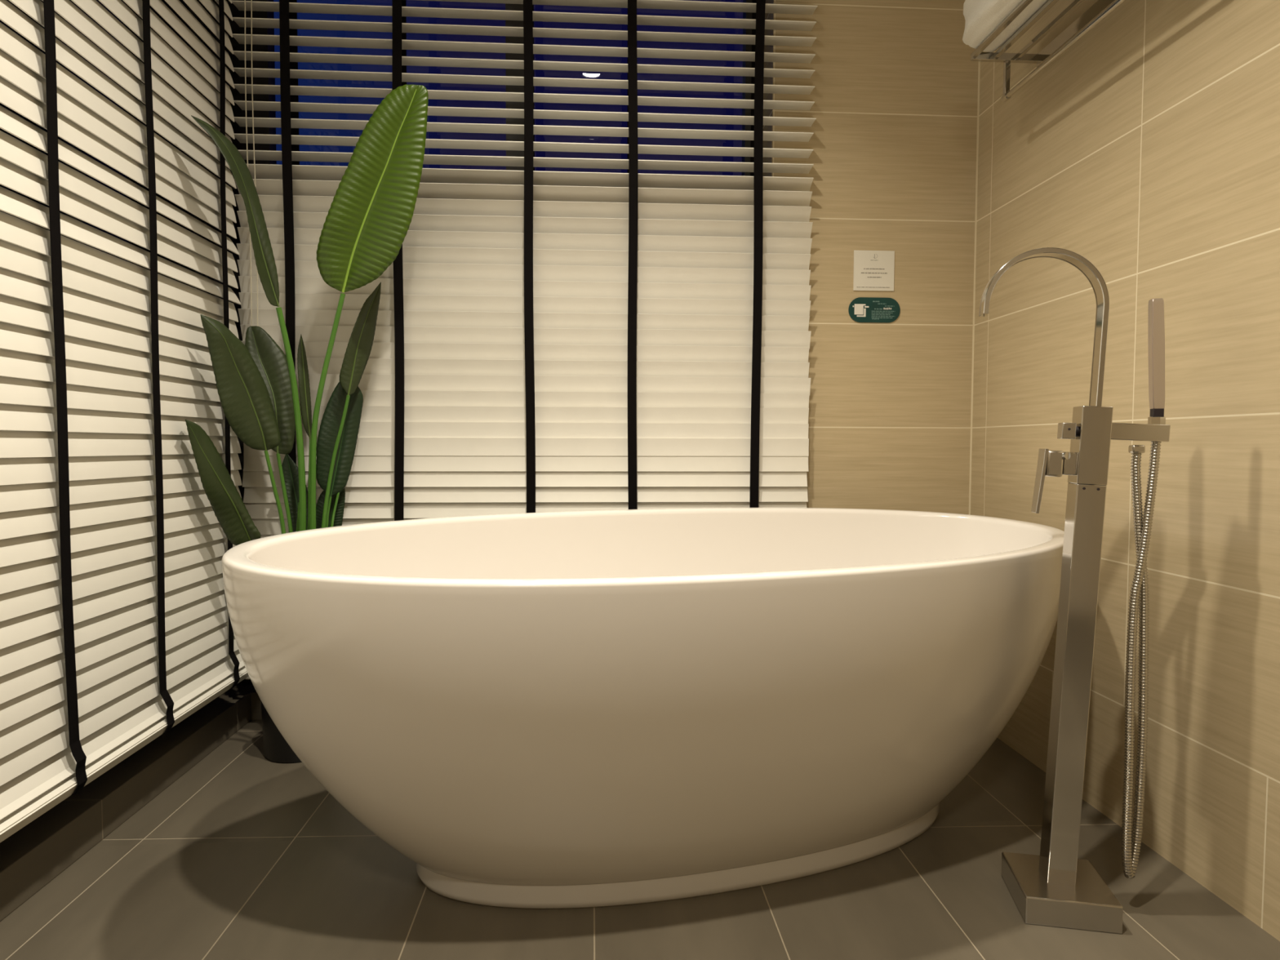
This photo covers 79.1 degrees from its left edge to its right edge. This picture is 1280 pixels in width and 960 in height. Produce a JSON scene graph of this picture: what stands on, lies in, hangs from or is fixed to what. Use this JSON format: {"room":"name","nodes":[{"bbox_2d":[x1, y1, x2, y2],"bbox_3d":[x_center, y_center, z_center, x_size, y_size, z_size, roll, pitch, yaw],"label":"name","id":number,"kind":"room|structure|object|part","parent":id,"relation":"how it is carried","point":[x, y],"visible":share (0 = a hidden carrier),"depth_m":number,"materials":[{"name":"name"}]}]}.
{"room":"bathroom","nodes":[
{"label":"bathroom","id":0,"kind":"room"},
{"bbox_2d":[0,720,1279,959],"bbox_3d":[-0.083,0.810,0.532,2.500,0.060,4.000,0,3,-4],"label":"floor","id":1,"kind":"structure","parent":0,"point":[246,855],"depth_m":1.36,"materials":[{"name":"tile"}]},
{"bbox_2d":[0,684,255,921],"bbox_3d":[-1.236,0.695,1.434,0.307,0.083,2.050,0,3,-4],"label":"trim","id":2,"kind":"structure","parent":1,"relation":"on","point":[33,856],"depth_m":1.61,"materials":[{"name":"tile"}]},
{"bbox_2d":[137,0,253,685],"bbox_3d":[-1.295,-0.577,2.332,0.300,2.379,0.140,0,3,-4],"label":"wall","id":3,"kind":"structure","parent":2,"relation":"on","point":[237,112],"depth_m":2.25,"materials":[{"name":"beige paint"}]},
{"bbox_2d":[185,84,428,763],"bbox_3d":[-0.816,-0.120,1.964,0.541,1.667,0.310,-1,3,-18],"label":"potted plant","id":4,"kind":"object","parent":1,"relation":"on","point":[366,224],"visible":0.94,"depth_m":1.89,"materials":[{"name":"green plant"}]},
{"bbox_3d":[-0.904,0.237,1.954,0.013,0.624,0.074,2,3,39],"label":"stem","id":5,"kind":"part","parent":4,"relation":"part of","materials":[{"name":"green plant"}]},
{"bbox_3d":[-0.891,0.619,2.035,0.194,0.185,0.194,0,3,-4],"label":"pot","id":6,"kind":"part","parent":4,"relation":"part of","materials":[{"name":"black"}]},
{"bbox_3d":[-0.894,0.239,2.010,0.080,0.617,0.016,-2,3,-40],"label":"stem","id":7,"kind":"part","parent":4,"relation":"part of","materials":[{"name":"green plant"}]},
{"bbox_3d":[-0.885,0.063,1.964,0.074,0.974,0.132,0,3,-4],"label":"stem","id":8,"kind":"part","parent":4,"relation":"part of","materials":[{"name":"green plant"}]},
{"bbox_3d":[-0.903,0.302,2.017,0.050,0.489,0.009,1,3,9],"label":"stem","id":9,"kind":"part","parent":4,"relation":"part of","materials":[{"name":"green plant"}]},
{"bbox_3d":[-0.880,0.222,2.008,0.017,0.651,0.083,2,3,34],"label":"stem","id":10,"kind":"part","parent":4,"relation":"part of","materials":[{"name":"green plant"}]},
{"bbox_3d":[-0.798,0.041,1.976,0.125,1.016,0.076,0,3,-4],"label":"stem","id":11,"kind":"part","parent":4,"relation":"part of","materials":[{"name":"green plant"}]},
{"bbox_3d":[-0.858,0.295,2.041,0.094,0.503,0.016,0,3,-4],"label":"stem","id":12,"kind":"part","parent":4,"relation":"part of","materials":[{"name":"green plant"}]},
{"bbox_3d":[-0.824,0.283,2.036,0.081,0.526,0.017,-1,3,-30],"label":"stem","id":13,"kind":"part","parent":4,"relation":"part of","materials":[{"name":"green plant"}]},
{"bbox_3d":[-0.807,0.164,2.008,0.117,0.768,0.041,0,3,-4],"label":"stem","id":14,"kind":"part","parent":4,"relation":"part of","materials":[{"name":"green plant"}]},
{"bbox_2d":[222,507,1064,908],"bbox_3d":[0.113,0.411,1.585,1.707,0.644,0.801,-1,3,-21],"label":"bathtub","id":15,"kind":"object","parent":1,"relation":"on","point":[588,708],"visible":0.99,"depth_m":1.25,"materials":[{"name":"white ceramic"}]},
{"bbox_2d":[978,247,1170,933],"bbox_3d":[0.738,0.176,1.340,0.297,1.139,0.150,1,3,11],"label":"faucet","id":16,"kind":"object","parent":1,"relation":"on","point":[1055,887],"visible":1,"depth_m":1.32,"materials":[{"name":"grey metal"}]},
{"bbox_3d":[0.691,0.001,1.341,0.017,0.111,0.034,1,3,11],"label":"lever blade","id":17,"kind":"part","parent":16,"relation":"part of","materials":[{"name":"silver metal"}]},
{"bbox_3d":[0.690,-0.258,1.330,0.198,0.270,0.033,1,3,11],"label":"spout","id":18,"kind":"part","parent":16,"relation":"part of","materials":[{"name":"silver metal"}]},
{"bbox_3d":[0.710,-0.029,1.336,0.029,0.046,0.034,1,3,11],"label":"lever handle","id":19,"kind":"part","parent":16,"relation":"part of","materials":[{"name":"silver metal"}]},
{"bbox_3d":[0.736,0.722,1.363,0.150,0.047,0.150,1,3,11],"label":"plate","id":20,"kind":"part","parent":16,"relation":"part of","materials":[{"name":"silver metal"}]},
{"bbox_3d":[0.732,-0.084,1.329,0.023,0.028,0.026,1,3,11],"label":"diverter knob","id":21,"kind":"part","parent":16,"relation":"part of","materials":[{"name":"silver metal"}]},
{"bbox_3d":[0.749,0.354,1.345,0.077,0.697,0.046,1,3,11],"label":"post","id":22,"kind":"part","parent":16,"relation":"part of","materials":[{"name":"silver metal"}]},
{"bbox_3d":[0.837,-0.081,1.310,0.096,0.032,0.025,1,3,11],"label":"holder arm","id":23,"kind":"part","parent":16,"relation":"part of","materials":[{"name":"silver metal"}]},
{"bbox_2d":[1121,297,1165,879],"bbox_3d":[0.854,0.193,1.319,0.050,0.992,0.027,1,3,8],"label":"shower","id":24,"kind":"object","parent":16,"relation":"attached to","point":[1139,593],"visible":1,"depth_m":1.32,"materials":[{"name":"silver metal"}]},
{"bbox_2d":[763,0,979,514],"bbox_3d":[0.669,-0.532,2.387,0.604,2.462,0.274,0,3,-4],"label":"wall","id":25,"kind":"structure","parent":0,"point":[894,141],"depth_m":2.25,"materials":[{"name":"tile"}]},
{"bbox_2d":[250,689,262,719],"bbox_3d":[-0.388,0.655,2.407,1.505,0.083,0.210,0,3,-4],"label":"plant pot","id":26,"kind":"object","parent":25,"relation":"attached to","point":[255,703],"depth_m":2.26,"materials":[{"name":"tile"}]},
{"bbox_2d":[252,0,752,176],"bbox_3d":[-0.390,-0.576,2.382,1.512,2.379,0.060,0,3,-4],"label":"window","id":27,"kind":"structure","parent":25,"relation":"in","point":[268,15],"depth_m":2.32,"materials":[{"name":"blue glass"}]},
{"bbox_2d":[231,0,817,679],"bbox_3d":[-0.302,-0.579,2.147,1.582,2.274,0.074,0,3,-4],"label":"blind","id":28,"kind":"object","parent":25,"relation":"attached to","point":[544,341],"visible":0.62,"depth_m":2.15,"materials":[{"name":"white wood"}]},
{"bbox_3d":[-1.040,-0.992,2.051,0.007,1.360,0.003,0,3,-4],"label":"cord","id":29,"kind":"part","parent":28,"relation":"part of","materials":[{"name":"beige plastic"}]},
{"bbox_3d":[-1.023,-1.031,2.050,0.007,1.280,0.003,0,3,-4],"label":"cord","id":30,"kind":"part","parent":28,"relation":"part of","materials":[{"name":"fabric"}]},
{"bbox_2d":[853,249,894,291],"bbox_3d":[0.678,-0.606,2.246,0.120,0.115,0.003,0,3,-4],"label":"card","id":31,"kind":"object","parent":25,"relation":"attached to","point":[873,270],"visible":1,"depth_m":2.24,"materials":[{"name":"white paper"}]},
{"bbox_2d":[848,297,900,322],"bbox_3d":[0.680,-0.493,2.251,0.152,0.072,0.003,0,3,-4],"label":"sign","id":32,"kind":"object","parent":25,"relation":"attached to","point":[860,309],"visible":1,"depth_m":2.25,"materials":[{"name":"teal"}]},
{"bbox_2d":[871,300,894,319],"bbox_3d":[0.707,-0.493,2.251,0.069,0.054,0.001,0,3,-4],"label":"print","id":33,"kind":"object","parent":32,"relation":"attached to","point":[873,300],"depth_m":2.25},
{"bbox_2d":[969,0,1279,941],"bbox_3d":[1.135,-0.450,0.551,0.100,2.462,4.000,0,3,-4],"label":"wall","id":34,"kind":"structure","parent":0,"point":[1147,151],"depth_m":1.50,"materials":[{"name":"tile"}]},
{"bbox_2d":[970,0,1125,102],"bbox_3d":[0.925,-0.981,1.599,0.190,0.120,0.642,0,3,-4],"label":"towel shelf","id":35,"kind":"object","parent":34,"relation":"attached to","point":[1100,10],"visible":1,"depth_m":1.78,"materials":[{"name":"silver metal"}]},
{"bbox_2d":[962,0,1048,52],"bbox_3d":[0.856,-1.095,1.602,0.134,0.127,0.586,0,3,-4],"label":"folded towel","id":36,"kind":"object","parent":35,"relation":"on","point":[982,17],"visible":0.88,"depth_m":1.79,"materials":[{"name":"beige fabric"}]},
{"bbox_3d":[0.899,-1.039,1.907,0.172,0.018,0.012,0,3,-4],"label":"plate","id":37,"kind":"part","parent":35,"relation":"part of","materials":[{"name":"silver metal"}]},
{"bbox_3d":[0.903,-0.989,1.909,0.012,0.082,0.012,0,3,-4],"label":"post","id":38,"kind":"part","parent":35,"relation":"part of","materials":[{"name":"silver metal"}]},
{"bbox_3d":[1.011,-1.025,1.602,0.018,0.032,0.642,0,3,-4],"label":"wall rail","id":39,"kind":"part","parent":35,"relation":"part of","materials":[{"name":"silver metal"}]},
{"bbox_3d":[-1.111,-0.405,-0.612,0.307,2.462,1.950,0,3,-4],"label":"wall","id":40,"kind":"structure","parent":0,"visible":0},
{"bbox_2d":[0,0,248,842],"bbox_3d":[-1.026,-0.552,1.217,0.061,2.250,1.695,0,3,-4],"label":"blind","id":41,"kind":"object","parent":40,"relation":"attached to","point":[116,628],"visible":0.88,"depth_m":1.51,"materials":[{"name":"white wood"}]},
{"bbox_3d":[-1.029,0.548,1.265,0.056,0.045,1.691,0,3,-4],"label":"rail","id":42,"kind":"part","parent":41,"relation":"part of","materials":[{"name":"white wood"}]},
{"bbox_2d":[170,0,203,291],"bbox_3d":[-1.242,-0.532,1.310,0.060,2.379,1.910,0,3,-4],"label":"window","id":43,"kind":"structure","parent":40,"relation":"in","point":[182,2],"depth_m":2.20,"materials":[{"name":"black metal"}]},
{"label":"outside","id":44,"kind":"structure","parent":0,"visible":0},
{"bbox_2d":[0,0,144,267],"bbox_3d":[-2.404,-2.242,0.807,0.300,8.000,7.100,0,3,-4],"label":"window","id":45,"kind":"structure","parent":44,"point":[98,1],"depth_m":3.36,"materials":[{"name":"black"}]}
]}

